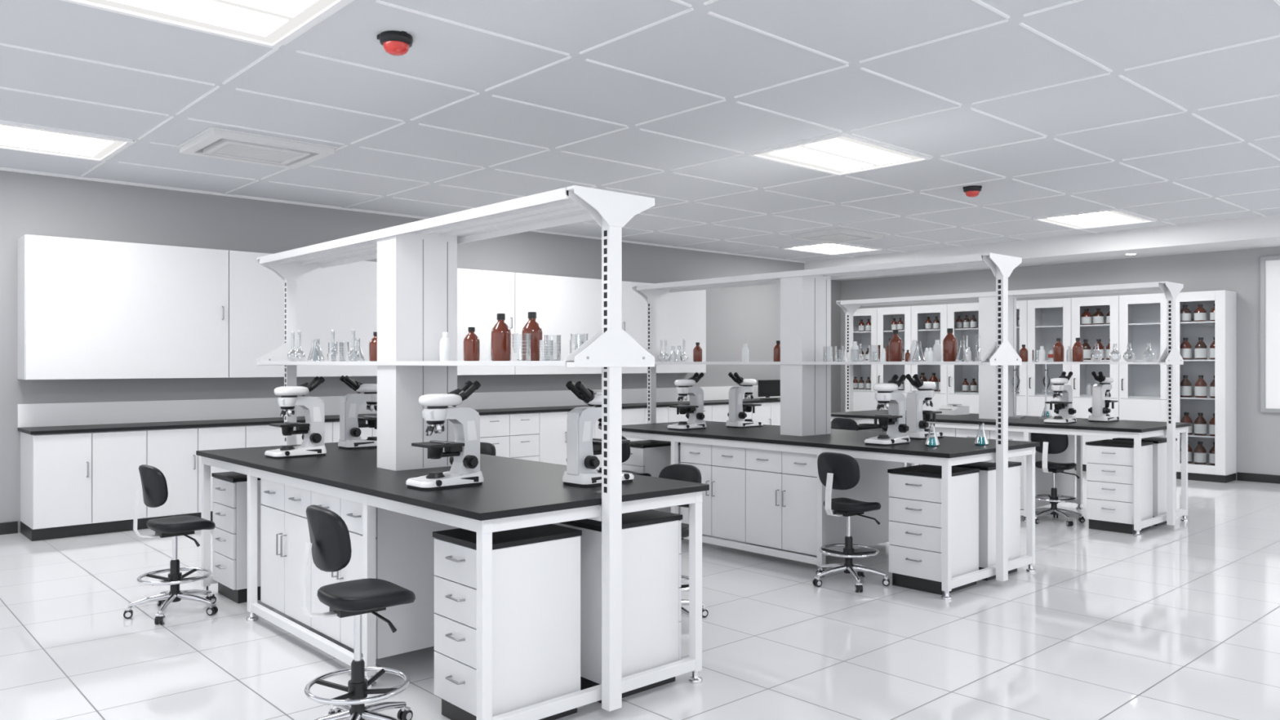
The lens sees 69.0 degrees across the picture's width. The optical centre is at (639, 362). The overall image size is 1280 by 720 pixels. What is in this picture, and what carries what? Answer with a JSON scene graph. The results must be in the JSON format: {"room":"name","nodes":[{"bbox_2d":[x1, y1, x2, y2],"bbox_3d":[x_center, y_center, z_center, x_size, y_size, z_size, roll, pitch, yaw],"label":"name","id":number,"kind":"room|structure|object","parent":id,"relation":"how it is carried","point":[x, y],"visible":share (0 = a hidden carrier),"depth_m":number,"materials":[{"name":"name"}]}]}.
{"room":"laboratory","nodes":[
{"label":"laboratory","id":0,"kind":"room"},
{"bbox_2d":[0,170,840,533],"bbox_3d":[-2.388,-0.145,10.672,15.800,3.200,0.100,0,0,-42],"label":"wall","id":1,"kind":"structure","parent":0,"point":[31,204],"depth_m":9.36,"materials":[{"name":"grey paint"}]},
{"bbox_2d":[0,520,17,534],"bbox_3d":[-6.757,1.405,6.633,3.900,0.100,0.015,0,0,-42],"label":"baseboard","id":2,"kind":"structure","parent":1,"relation":"attached to","point":[11,527],"depth_m":7.89,"materials":[{"name":"black"}]},
{"bbox_2d":[17,234,706,379],"bbox_3d":[-2.180,-0.458,10.525,8.110,1.200,0.397,0,0,-42],"label":"upper cabinet","id":3,"kind":"object","parent":1,"relation":"attached to","point":[87,308],"visible":0.73,"depth_m":8.75,"materials":[{"name":"white laminate"}]},
{"bbox_2d":[0,0,1279,261],"bbox_3d":[1.222,-1.695,5.873,14.700,0.100,12.060,0,0,-42],"label":"ceiling","id":4,"kind":"structure","parent":0,"point":[696,49],"depth_m":5.98,"materials":[{"name":"tile"}]},
{"bbox_2d":[0,121,133,161],"bbox_3d":[-4.481,-1.635,6.803,1.190,0.020,0.890,0,0,-42],"label":"ceiling light panel","id":5,"kind":"object","parent":4,"relation":"in","point":[18,137],"depth_m":6.92,"materials":[{"name":"white plastic"}]},
{"bbox_2d":[60,0,351,48],"bbox_3d":[-2.026,-1.635,4.095,1.190,0.020,0.890,0,0,-42],"label":"ceiling light panel","id":6,"kind":"object","parent":4,"relation":"in","point":[272,24],"depth_m":4.36,"materials":[{"name":"white plastic"}]},
{"bbox_2d":[175,126,337,168],"bbox_3d":[-2.917,-1.617,7.088,0.920,0.055,0.820,0,0,-42],"label":"air conditioner","id":7,"kind":"object","parent":4,"relation":"in","point":[214,142],"depth_m":6.98,"materials":[{"name":"white plastic"}]},
{"bbox_2d":[377,30,413,56],"bbox_3d":[-1.227,-1.597,4.688,0.166,0.095,0.173,0,0,-42],"label":"beacon","id":8,"kind":"object","parent":4,"relation":"attached to","point":[397,43],"visible":1,"depth_m":4.64,"materials":[{"name":"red plastic"}]},
{"bbox_2d":[0,0,1279,262],"bbox_3d":[1.249,-1.635,5.843,14.700,0.020,11.942,0,0,-42],"label":"grid","id":9,"kind":"object","parent":4,"relation":"attached to","point":[979,2],"visible":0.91,"depth_m":6.69,"materials":[{"name":"white metal"}]},
{"bbox_2d":[780,243,881,255],"bbox_3d":[2.749,-1.635,13.359,1.190,0.020,0.890,0,0,-42],"label":"ceiling light panel","id":10,"kind":"object","parent":4,"relation":"in","point":[819,248],"depth_m":13.36,"materials":[{"name":"white plastic"}]},
{"bbox_2d":[789,227,885,244],"bbox_3d":[2.539,-1.617,11.954,0.920,0.055,0.820,0,0,-42],"label":"air conditioner","id":11,"kind":"object","parent":4,"relation":"in","point":[841,235],"depth_m":11.82,"materials":[{"name":"white plastic"}]},
{"bbox_2d":[748,132,931,176],"bbox_3d":[1.589,-1.635,7.373,1.190,0.020,0.890,0,0,-42],"label":"ceiling light panel","id":12,"kind":"object","parent":4,"relation":"in","point":[842,153],"depth_m":7.33,"materials":[{"name":"white plastic"}]},
{"bbox_2d":[963,185,982,197],"bbox_3d":[3.119,-1.597,8.723,0.166,0.095,0.173,0,0,-42],"label":"beacon","id":13,"kind":"object","parent":4,"relation":"attached to","point":[972,191],"visible":1,"depth_m":8.67,"materials":[{"name":"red plastic"}]},
{"bbox_2d":[804,214,1279,280],"bbox_3d":[7.071,-1.570,11.109,1.000,0.350,11.960,0,0,-42],"label":"ceiling soffit","id":14,"kind":"structure","parent":4,"relation":"attached to","point":[1258,232],"depth_m":11.73,"materials":[{"name":"white paint"}]},
{"bbox_2d":[1032,208,1155,229],"bbox_3d":[5.204,-1.635,10.651,1.190,0.020,0.890,0,0,-42],"label":"ceiling light panel","id":15,"kind":"object","parent":4,"relation":"in","point":[1113,217],"depth_m":10.62,"materials":[{"name":"white plastic"}]},
{"bbox_2d":[0,470,1279,719],"bbox_3d":[1.629,1.505,6.242,15.800,0.100,12.060,0,0,-42],"label":"floor","id":16,"kind":"structure","parent":0,"point":[1180,620],"depth_m":4.87,"materials":[{"name":"tile"}]},
{"bbox_2d":[123,464,217,624],"bbox_3d":[-2.714,1.019,5.420,0.488,0.871,0.511,0,0,45],"label":"chair","id":17,"kind":"object","parent":16,"relation":"on","point":[153,482],"visible":1,"depth_m":5.33,"materials":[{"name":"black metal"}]},
{"bbox_2d":[211,471,262,603],"bbox_3d":[-2.405,1.076,5.878,0.505,0.758,0.388,0,0,-42],"label":"drawer pedestal","id":18,"kind":"object","parent":16,"relation":"on","point":[229,488],"visible":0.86,"depth_m":5.66,"materials":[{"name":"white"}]},
{"bbox_2d":[299,504,415,719],"bbox_3d":[-1.096,0.997,3.593,0.511,0.916,0.488,0,0,-39],"label":"chair","id":19,"kind":"object","parent":16,"relation":"on","point":[330,544],"visible":1,"depth_m":3.51,"materials":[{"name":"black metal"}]},
{"bbox_2d":[17,385,780,541],"bbox_3d":[-1.185,0.905,11.281,10.600,1.100,0.615,0,0,-42],"label":"base cabinet","id":20,"kind":"object","parent":16,"relation":"on","point":[80,462],"visible":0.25,"depth_m":8.32,"materials":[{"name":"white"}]},
{"bbox_2d":[758,379,780,399],"bbox_3d":[1.959,0.409,14.141,0.480,0.290,0.160,0,0,-42],"label":"computer monitor","id":21,"kind":"object","parent":20,"relation":"on","point":[766,388],"visible":0.95,"depth_m":14.10,"materials":[{"name":"black plastic"}]},
{"bbox_2d":[195,185,709,719],"bbox_3d":[-1.240,0.380,5.052,1.220,2.150,3.410,0,0,-42],"label":"bench","id":22,"kind":"object","parent":16,"relation":"on","point":[391,524],"visible":0.8,"depth_m":4.41,"materials":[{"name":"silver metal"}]},
{"bbox_2d":[287,330,298,361],"bbox_3d":[-2.288,-0.108,6.133,0.072,0.203,0.072,0,0,-42],"label":"flask","id":23,"kind":"object","parent":22,"relation":"in","point":[291,351],"visible":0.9,"depth_m":6.12,"materials":[{"name":"clear glass"}]},
{"bbox_2d":[264,376,326,458],"bbox_3d":[-2.044,0.319,5.531,0.322,0.472,0.204,0,0,-42],"label":"microscope","id":24,"kind":"object","parent":22,"relation":"on","point":[313,431],"visible":1,"depth_m":5.52,"materials":[{"name":"white plastic"}]},
{"bbox_2d":[293,329,305,361],"bbox_3d":[-2.189,-0.108,5.979,0.072,0.203,0.072,0,0,-42],"label":"flask","id":25,"kind":"object","parent":22,"relation":"in","point":[300,351],"visible":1,"depth_m":5.97,"materials":[{"name":"clear glass"}]},
{"bbox_2d":[309,338,324,361],"bbox_3d":[-1.989,-0.077,5.729,0.090,0.140,0.090,0,0,-42],"label":"flask","id":26,"kind":"object","parent":22,"relation":"in","point":[322,357],"visible":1,"depth_m":5.71,"materials":[{"name":"clear glass"}]},
{"bbox_2d":[336,342,349,361],"bbox_3d":[-1.753,-0.065,5.484,0.076,0.115,0.076,0,0,-42],"label":"beaker","id":27,"kind":"object","parent":22,"relation":"in","point":[337,343],"visible":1,"depth_m":5.46,"materials":[{"name":"clear glass"}]},
{"bbox_2d":[349,337,364,361],"bbox_3d":[-1.710,-0.077,5.630,0.090,0.140,0.090,0,0,-42],"label":"flask","id":28,"kind":"object","parent":22,"relation":"in","point":[362,358],"visible":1,"depth_m":5.61,"materials":[{"name":"clear glass"}]},
{"bbox_2d":[337,375,377,448],"bbox_3d":[-1.805,0.319,6.112,0.322,0.472,0.204,0,0,-42],"label":"microscope","id":29,"kind":"object","parent":22,"relation":"on","point":[349,422],"visible":0.85,"depth_m":6.03,"materials":[{"name":"white plastic"}]},
{"bbox_2d":[368,332,377,361],"bbox_3d":[-1.506,-0.091,5.316,0.080,0.168,0.080,0,0,-42],"label":"bottle","id":30,"kind":"object","parent":22,"relation":"in","point":[373,343],"visible":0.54,"depth_m":5.28,"materials":[{"name":"brown glass"}]},
{"bbox_2d":[405,380,484,490],"bbox_3d":[-0.877,0.319,4.199,0.322,0.472,0.204,0,0,-42],"label":"microscope","id":31,"kind":"object","parent":22,"relation":"on","point":[464,453],"visible":1,"depth_m":4.18,"materials":[{"name":"white plastic"}]},
{"bbox_2d":[440,332,451,360],"bbox_3d":[-1.001,-0.082,4.789,0.058,0.150,0.058,0,0,-42],"label":"bottle","id":32,"kind":"object","parent":22,"relation":"in","point":[445,343],"visible":0.84,"depth_m":4.77,"materials":[{"name":"white plastic"}]},
{"bbox_2d":[463,327,479,360],"bbox_3d":[-0.833,-0.091,4.604,0.080,0.168,0.080,0,0,-42],"label":"bottle","id":33,"kind":"object","parent":22,"relation":"in","point":[471,341],"visible":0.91,"depth_m":4.57,"materials":[{"name":"brown glass"}]},
{"bbox_2d":[486,330,491,360],"bbox_3d":[-0.722,-0.082,4.556,0.058,0.150,0.058,0,0,-42],"label":"bottle","id":34,"kind":"object","parent":22,"relation":"in","point":[489,339],"visible":0.35,"depth_m":4.53,"materials":[{"name":"white plastic"}]},
{"bbox_2d":[491,313,511,360],"bbox_3d":[-0.659,-0.119,4.411,0.094,0.225,0.094,0,0,-42],"label":"bottle","id":35,"kind":"object","parent":22,"relation":"in","point":[500,332],"visible":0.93,"depth_m":4.37,"materials":[{"name":"brown glass"}]},
{"bbox_2d":[511,333,531,360],"bbox_3d":[-0.524,-0.067,4.114,0.089,0.120,0.089,0,0,-42],"label":"beaker","id":36,"kind":"object","parent":22,"relation":"in","point":[513,335],"visible":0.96,"depth_m":4.09,"materials":[{"name":"clear glass"}]},
{"bbox_2d":[521,311,542,360],"bbox_3d":[-0.495,-0.119,4.276,0.094,0.225,0.094,0,0,-42],"label":"bottle","id":37,"kind":"object","parent":22,"relation":"in","point":[531,326],"visible":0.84,"depth_m":4.24,"materials":[{"name":"brown glass"}]},
{"bbox_2d":[538,340,553,360],"bbox_3d":[-0.407,-0.052,4.045,0.064,0.090,0.064,0,0,-42],"label":"beaker","id":38,"kind":"object","parent":22,"relation":"in","point":[541,345],"visible":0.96,"depth_m":4.02,"materials":[{"name":"clear glass"}]},
{"bbox_2d":[544,334,560,360],"bbox_3d":[-0.389,-0.065,4.143,0.076,0.115,0.076,0,0,-42],"label":"beaker","id":39,"kind":"object","parent":22,"relation":"in","point":[546,336],"visible":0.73,"depth_m":4.12,"materials":[{"name":"clear glass"}]},
{"bbox_2d":[570,333,587,352],"bbox_3d":[-0.257,-0.065,3.938,0.076,0.115,0.076,0,0,-42],"label":"beaker","id":40,"kind":"object","parent":22,"relation":"in","point":[572,335],"visible":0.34,"depth_m":3.91,"materials":[{"name":"clear glass"}]},
{"bbox_2d":[562,381,634,487],"bbox_3d":[-0.194,0.319,4.306,0.204,0.472,0.322,0,0,45],"label":"microscope","id":41,"kind":"object","parent":22,"relation":"on","point":[582,447],"visible":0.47,"depth_m":4.20,"materials":[{"name":"white plastic"}]},
{"bbox_2d":[480,442,495,455],"bbox_3d":[-1.224,1.019,6.667,0.493,0.871,0.518,0,0,42],"label":"chair","id":42,"kind":"object","parent":16,"relation":"on","point":[486,448],"visible":0.04,"depth_m":6.73,"materials":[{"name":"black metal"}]},
{"bbox_2d":[432,524,582,719],"bbox_3d":[-0.558,1.076,3.841,0.505,0.758,0.388,0,0,-42],"label":"drawer pedestal","id":43,"kind":"object","parent":16,"relation":"on","point":[536,570],"visible":0.73,"depth_m":3.72,"materials":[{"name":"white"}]},
{"bbox_2d":[552,509,682,703],"bbox_3d":[-0.101,1.076,4.255,0.505,0.758,0.388,0,0,-42],"label":"drawer pedestal","id":44,"kind":"object","parent":16,"relation":"on","point":[651,538],"visible":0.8,"depth_m":4.10,"materials":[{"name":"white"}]},
{"bbox_2d":[622,435,651,476],"bbox_3d":[-0.131,1.019,7.737,0.518,0.871,0.493,0,0,-42],"label":"chair","id":45,"kind":"object","parent":16,"relation":"on","point":[625,446],"visible":0.07,"depth_m":7.54,"materials":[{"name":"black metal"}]},
{"bbox_2d":[622,440,680,514],"bbox_3d":[0.065,1.076,8.118,0.505,0.758,0.388,0,0,-42],"label":"drawer pedestal","id":46,"kind":"object","parent":16,"relation":"on","point":[646,456],"visible":0.2,"depth_m":7.93,"materials":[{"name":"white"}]},
{"bbox_2d":[658,463,708,617],"bbox_3d":[0.154,1.019,5.218,0.511,0.871,0.488,0,0,-42],"label":"chair","id":47,"kind":"object","parent":16,"relation":"on","point":[682,472],"visible":0.12,"depth_m":5.29,"materials":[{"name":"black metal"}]},
{"bbox_2d":[622,253,1039,599],"bbox_3d":[1.231,0.380,7.292,1.220,2.150,3.410,0,0,-42],"label":"bench","id":48,"kind":"object","parent":16,"relation":"on","point":[766,489],"visible":0.87,"depth_m":6.87,"materials":[{"name":"silver metal"}]},
{"bbox_2d":[666,372,706,430],"bbox_3d":[0.396,0.319,7.783,0.322,0.472,0.204,0,0,-42],"label":"microscope","id":49,"kind":"object","parent":48,"relation":"on","point":[694,412],"visible":1,"depth_m":7.77,"materials":[{"name":"white plastic"}]},
{"bbox_2d":[693,342,702,361],"bbox_3d":[0.502,-0.091,8.096,0.080,0.168,0.080,0,0,-42],"label":"bottle","id":50,"kind":"object","parent":48,"relation":"in","point":[697,350],"visible":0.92,"depth_m":8.06,"materials":[{"name":"brown glass"}]},
{"bbox_2d":[725,372,763,427],"bbox_3d":[0.902,0.319,8.040,0.322,0.472,0.204,0,0,-42],"label":"microscope","id":51,"kind":"object","parent":48,"relation":"on","point":[736,414],"visible":1,"depth_m":7.95,"materials":[{"name":"white plastic"}]},
{"bbox_2d":[742,343,749,361],"bbox_3d":[0.872,-0.082,7.688,0.058,0.150,0.058,0,0,-42],"label":"bottle","id":52,"kind":"object","parent":48,"relation":"in","point":[745,352],"visible":0.91,"depth_m":7.67,"materials":[{"name":"white plastic"}]},
{"bbox_2d":[773,340,780,361],"bbox_3d":[1.108,-0.091,7.457,0.080,0.168,0.080,0,0,-42],"label":"bottle","id":53,"kind":"object","parent":48,"relation":"in","point":[776,350],"visible":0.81,"depth_m":7.42,"materials":[{"name":"brown glass"}]},
{"bbox_2d":[851,341,858,361],"bbox_3d":[1.598,-0.082,6.916,0.058,0.150,0.058,0,0,-42],"label":"bottle","id":54,"kind":"object","parent":48,"relation":"in","point":[855,347],"visible":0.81,"depth_m":6.89,"materials":[{"name":"white plastic"}]},
{"bbox_2d":[868,345,880,361],"bbox_3d":[1.713,-0.067,6.790,0.089,0.120,0.089,0,0,-42],"label":"beaker","id":55,"kind":"object","parent":48,"relation":"in","point":[870,355],"visible":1,"depth_m":6.76,"materials":[{"name":"clear glass"}]},
{"bbox_2d":[864,374,910,445],"bbox_3d":[1.692,0.319,6.353,0.322,0.472,0.204,0,0,-42],"label":"microscope","id":56,"kind":"object","parent":48,"relation":"on","point":[895,428],"visible":1,"depth_m":6.33,"materials":[{"name":"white plastic"}]},
{"bbox_2d":[888,329,902,361],"bbox_3d":[1.817,-0.119,6.615,0.094,0.225,0.094,0,0,-42],"label":"bottle","id":57,"kind":"object","parent":48,"relation":"in","point":[895,344],"visible":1,"depth_m":6.58,"materials":[{"name":"brown glass"}]},
{"bbox_2d":[910,340,919,361],"bbox_3d":[1.926,-0.082,6.525,0.058,0.150,0.058,0,0,-42],"label":"bottle","id":58,"kind":"object","parent":48,"relation":"in","point":[913,348],"visible":0.88,"depth_m":6.51,"materials":[{"name":"white"}]},
{"bbox_2d":[905,373,944,439],"bbox_3d":[2.083,0.319,6.856,0.322,0.472,0.204,0,0,-42],"label":"microscope","id":59,"kind":"object","parent":48,"relation":"on","point":[916,417],"visible":0.94,"depth_m":6.76,"materials":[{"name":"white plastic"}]},
{"bbox_2d":[924,423,939,446],"bbox_3d":[1.945,0.480,6.191,0.096,0.150,0.096,0,0,-42],"label":"flask","id":60,"kind":"object","parent":48,"relation":"on","point":[930,442],"visible":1,"depth_m":6.17,"materials":[{"name":"clear glass"}]},
{"bbox_2d":[933,339,942,361],"bbox_3d":[2.065,-0.082,6.462,0.058,0.150,0.058,0,0,-42],"label":"bottle","id":61,"kind":"object","parent":48,"relation":"in","point":[937,349],"visible":1,"depth_m":6.44,"materials":[{"name":"white plastic"}]},
{"bbox_2d":[942,328,957,361],"bbox_3d":[2.107,-0.119,6.325,0.094,0.225,0.094,0,0,-42],"label":"bottle","id":62,"kind":"object","parent":48,"relation":"in","point":[949,342],"visible":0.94,"depth_m":6.29,"materials":[{"name":"brown glass"}]},
{"bbox_2d":[955,340,968,361],"bbox_3d":[2.152,-0.077,6.217,0.090,0.140,0.090,0,0,-42],"label":"flask","id":63,"kind":"object","parent":48,"relation":"in","point":[958,351],"visible":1,"depth_m":6.20,"materials":[{"name":"clear glass"}]},
{"bbox_2d":[973,422,989,445],"bbox_3d":[2.303,0.480,6.273,0.096,0.150,0.096,0,0,-42],"label":"flask","id":64,"kind":"object","parent":48,"relation":"on","point":[980,441],"visible":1,"depth_m":6.25,"materials":[{"name":"clear glass"}]},
{"bbox_2d":[831,417,857,430],"bbox_3d":[2.237,1.019,9.950,0.511,0.871,0.488,0,0,-42],"label":"chair","id":65,"kind":"object","parent":16,"relation":"on","point":[846,424],"visible":0.08,"depth_m":9.79,"materials":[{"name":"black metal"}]},
{"bbox_2d":[812,452,889,592],"bbox_3d":[1.365,1.019,6.149,0.511,0.871,0.488,0,0,-39],"label":"chair","id":66,"kind":"object","parent":16,"relation":"on","point":[837,471],"visible":1,"depth_m":6.04,"materials":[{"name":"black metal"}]},
{"bbox_2d":[844,307,877,424],"bbox_3d":[3.720,0.290,15.190,0.472,2.330,0.608,0,0,-42],"label":"tall cabinet","id":67,"kind":"object","parent":16,"relation":"on","point":[864,399],"visible":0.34,"depth_m":15.10,"materials":[{"name":"white laminate"}]},
{"bbox_2d":[857,424,882,431],"bbox_3d":[2.347,1.076,10.187,0.505,0.758,0.388,0,0,-42],"label":"drawer pedestal","id":68,"kind":"object","parent":16,"relation":"on","point":[860,427],"visible":0.02,"depth_m":10.12,"materials":[{"name":"black"}]},
{"bbox_2d":[877,306,911,410],"bbox_3d":[4.130,0.290,14.738,0.472,2.330,0.608,0,0,-42],"label":"tall cabinet","id":69,"kind":"object","parent":16,"relation":"on","point":[886,315],"visible":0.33,"depth_m":14.77,"materials":[{"name":"white laminate"}]},
{"bbox_2d":[911,304,946,411],"bbox_3d":[4.539,0.290,14.286,0.472,2.330,0.608,0,0,-42],"label":"tall cabinet","id":70,"kind":"object","parent":16,"relation":"on","point":[919,313],"visible":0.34,"depth_m":14.33,"materials":[{"name":"white laminate"}]},
{"bbox_2d":[887,464,979,595],"bbox_3d":[1.913,1.076,6.081,0.505,0.758,0.388,0,0,-42],"label":"drawer pedestal","id":71,"kind":"object","parent":16,"relation":"on","point":[915,492],"visible":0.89,"depth_m":5.95,"materials":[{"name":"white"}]},
{"bbox_2d":[946,302,978,413],"bbox_3d":[4.949,0.290,13.834,0.472,2.330,0.608,0,0,-42],"label":"tall cabinet","id":72,"kind":"object","parent":16,"relation":"on","point":[956,374],"visible":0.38,"depth_m":14.01,"materials":[{"name":"white laminate"}]},
{"bbox_2d":[953,461,1021,580],"bbox_3d":[2.370,1.076,6.495,0.505,0.758,0.388,0,0,-42],"label":"drawer pedestal","id":73,"kind":"object","parent":16,"relation":"on","point":[987,473],"visible":0.44,"depth_m":6.24,"materials":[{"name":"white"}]},
{"bbox_2d":[831,281,1191,537],"bbox_3d":[3.513,0.380,9.361,1.220,2.150,3.410,0,0,-42],"label":"bench","id":74,"kind":"object","parent":16,"relation":"on","point":[966,425],"visible":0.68,"depth_m":8.74,"materials":[{"name":"silver metal"}]},
{"bbox_2d":[935,404,969,415],"bbox_3d":[3.356,0.502,9.995,0.320,0.105,0.220,0,0,-42],"label":"laboratory balance","id":75,"kind":"object","parent":74,"relation":"on","point":[953,410],"visible":1,"depth_m":9.92,"materials":[{"name":"white plastic"}]},
{"bbox_2d":[1008,364,1024,418],"bbox_3d":[3.737,0.265,9.247,0.120,0.580,0.180,0,0,36],"label":"stand","id":76,"kind":"object","parent":74,"relation":"on","point":[1015,370],"visible":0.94,"depth_m":9.19,"materials":[{"name":"silver metal"}]},
{"bbox_2d":[1019,344,1027,361],"bbox_3d":[3.751,-0.091,9.098,0.080,0.168,0.080,0,0,-42],"label":"bottle","id":77,"kind":"object","parent":74,"relation":"in","point":[1023,352],"visible":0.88,"depth_m":9.07,"materials":[{"name":"brown glass"}]},
{"bbox_2d":[1038,346,1044,361],"bbox_3d":[3.872,-0.082,8.964,0.058,0.150,0.058,0,0,-42],"label":"bottle","id":78,"kind":"object","parent":74,"relation":"in","point":[1042,352],"visible":0.87,"depth_m":8.94,"materials":[{"name":"white plastic"}]},
{"bbox_2d":[1039,360,1053,418],"bbox_3d":[4.026,0.265,9.212,0.120,0.580,0.180,0,0,31],"label":"stand","id":79,"kind":"object","parent":74,"relation":"on","point":[1044,380],"visible":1,"depth_m":9.16,"materials":[{"name":"silver metal"}]},
{"bbox_2d":[1053,337,1063,361],"bbox_3d":[3.979,-0.119,8.846,0.094,0.225,0.094,0,0,-42],"label":"bottle","id":80,"kind":"object","parent":74,"relation":"in","point":[1058,348],"visible":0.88,"depth_m":8.81,"materials":[{"name":"brown glass"}]},
{"bbox_2d":[1043,371,1076,423],"bbox_3d":[3.867,0.319,8.555,0.322,0.472,0.204,0,0,-42],"label":"microscope","id":81,"kind":"object","parent":74,"relation":"on","point":[1064,407],"visible":1,"depth_m":8.52,"materials":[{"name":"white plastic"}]},
{"bbox_2d":[1066,346,1072,361],"bbox_3d":[4.078,-0.082,8.827,0.058,0.150,0.058,0,0,-42],"label":"bottle","id":82,"kind":"object","parent":74,"relation":"in","point":[1069,351],"visible":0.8,"depth_m":8.80,"materials":[{"name":"white plastic"}]},
{"bbox_2d":[1072,337,1083,361],"bbox_3d":[4.100,-0.119,8.713,0.094,0.225,0.094,0,0,-42],"label":"bottle","id":83,"kind":"object","parent":74,"relation":"in","point":[1077,348],"visible":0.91,"depth_m":8.68,"materials":[{"name":"brown glass"}]},
{"bbox_2d":[1088,371,1119,422],"bbox_3d":[4.388,0.319,8.811,0.322,0.472,0.204,0,0,-42],"label":"microscope","id":84,"kind":"object","parent":74,"relation":"on","point":[1100,410],"visible":1,"depth_m":8.72,"materials":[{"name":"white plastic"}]},
{"bbox_2d":[1108,343,1120,361],"bbox_3d":[4.338,-0.089,8.496,0.100,0.165,0.100,0,0,-42],"label":"flask","id":85,"kind":"object","parent":74,"relation":"on","point":[1111,353],"visible":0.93,"depth_m":8.47,"materials":[{"name":"clear glass"}]},
{"bbox_2d":[1123,343,1135,361],"bbox_3d":[4.395,-0.089,8.358,0.100,0.165,0.100,0,0,-42],"label":"flask","id":86,"kind":"object","parent":74,"relation":"on","point":[1125,353],"visible":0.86,"depth_m":8.34,"materials":[{"name":"clear glass"}]},
{"bbox_2d":[1142,342,1155,361],"bbox_3d":[4.540,-0.089,8.302,0.100,0.165,0.100,0,0,-42],"label":"flask","id":87,"kind":"object","parent":74,"relation":"on","point":[1147,351],"visible":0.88,"depth_m":8.28,"materials":[{"name":"clear glass"}]},
{"bbox_2d":[1016,300,1026,415],"bbox_3d":[5.359,0.290,13.382,0.472,2.330,0.608,0,0,-42],"label":"tall cabinet","id":88,"kind":"object","parent":16,"relation":"on","point":[1021,305],"visible":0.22,"depth_m":13.08,"materials":[{"name":"white laminate"}]},
{"bbox_2d":[1026,297,1071,416],"bbox_3d":[5.769,0.290,12.930,0.472,2.330,0.608,0,0,-42],"label":"tall cabinet","id":89,"kind":"object","parent":16,"relation":"on","point":[1048,320],"visible":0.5,"depth_m":13.00,"materials":[{"name":"white laminate"}]},
{"bbox_2d":[1031,432,1084,526],"bbox_3d":[3.774,1.019,8.522,0.488,0.871,0.511,0,0,45],"label":"chair","id":90,"kind":"object","parent":16,"relation":"on","point":[1050,443],"visible":0.92,"depth_m":8.40,"materials":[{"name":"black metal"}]},
{"bbox_2d":[1071,295,1119,471],"bbox_3d":[6.178,0.290,12.479,0.472,2.330,0.608,0,0,-42],"label":"tall cabinet","id":91,"kind":"object","parent":16,"relation":"on","point":[1082,375],"visible":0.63,"depth_m":12.51,"materials":[{"name":"white laminate"}]},
{"bbox_2d":[1085,439,1153,533],"bbox_3d":[4.194,1.076,8.150,0.505,0.758,0.388,0,0,-42],"label":"drawer pedestal","id":92,"kind":"object","parent":16,"relation":"on","point":[1109,462],"visible":0.98,"depth_m":8.02,"materials":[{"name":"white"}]},
{"bbox_2d":[1119,293,1166,437],"bbox_3d":[6.588,0.290,12.027,0.472,2.330,0.608,0,0,-42],"label":"tall cabinet","id":93,"kind":"object","parent":16,"relation":"on","point":[1142,317],"visible":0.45,"depth_m":12.11,"materials":[{"name":"white laminate"}]},
{"bbox_2d":[1112,436,1177,526],"bbox_3d":[4.651,1.076,8.564,0.505,0.758,0.388,0,0,-42],"label":"drawer pedestal","id":94,"kind":"object","parent":16,"relation":"on","point":[1159,446],"visible":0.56,"depth_m":8.30,"materials":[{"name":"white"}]},
{"bbox_2d":[1175,289,1236,483],"bbox_3d":[6.998,0.290,11.575,0.472,2.330,0.608,0,0,-42],"label":"tall cabinet","id":95,"kind":"object","parent":16,"relation":"on","point":[1224,328],"visible":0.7,"depth_m":11.46,"materials":[{"name":"white laminate"}]},
{"bbox_2d":[840,246,1279,479],"bbox_3d":[7.478,-0.145,11.478,0.100,3.200,11.960,0,0,-42],"label":"wall","id":96,"kind":"structure","parent":0,"point":[1258,433],"depth_m":11.93,"materials":[{"name":"grey paint"}]},
{"bbox_2d":[1236,471,1279,484],"bbox_3d":[9.417,1.405,9.254,0.015,0.100,6.060,0,0,-42],"label":"baseboard","id":97,"kind":"structure","parent":96,"relation":"attached to","point":[1259,477],"depth_m":11.33,"materials":[{"name":"black"}]},
{"bbox_2d":[1260,255,1279,413],"bbox_3d":[8.380,-0.340,10.380,0.035,1.890,2.500,0,0,-42],"label":"window","id":98,"kind":"structure","parent":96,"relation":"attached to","point":[1269,265],"depth_m":11.23,"materials":[{"name":"white"}]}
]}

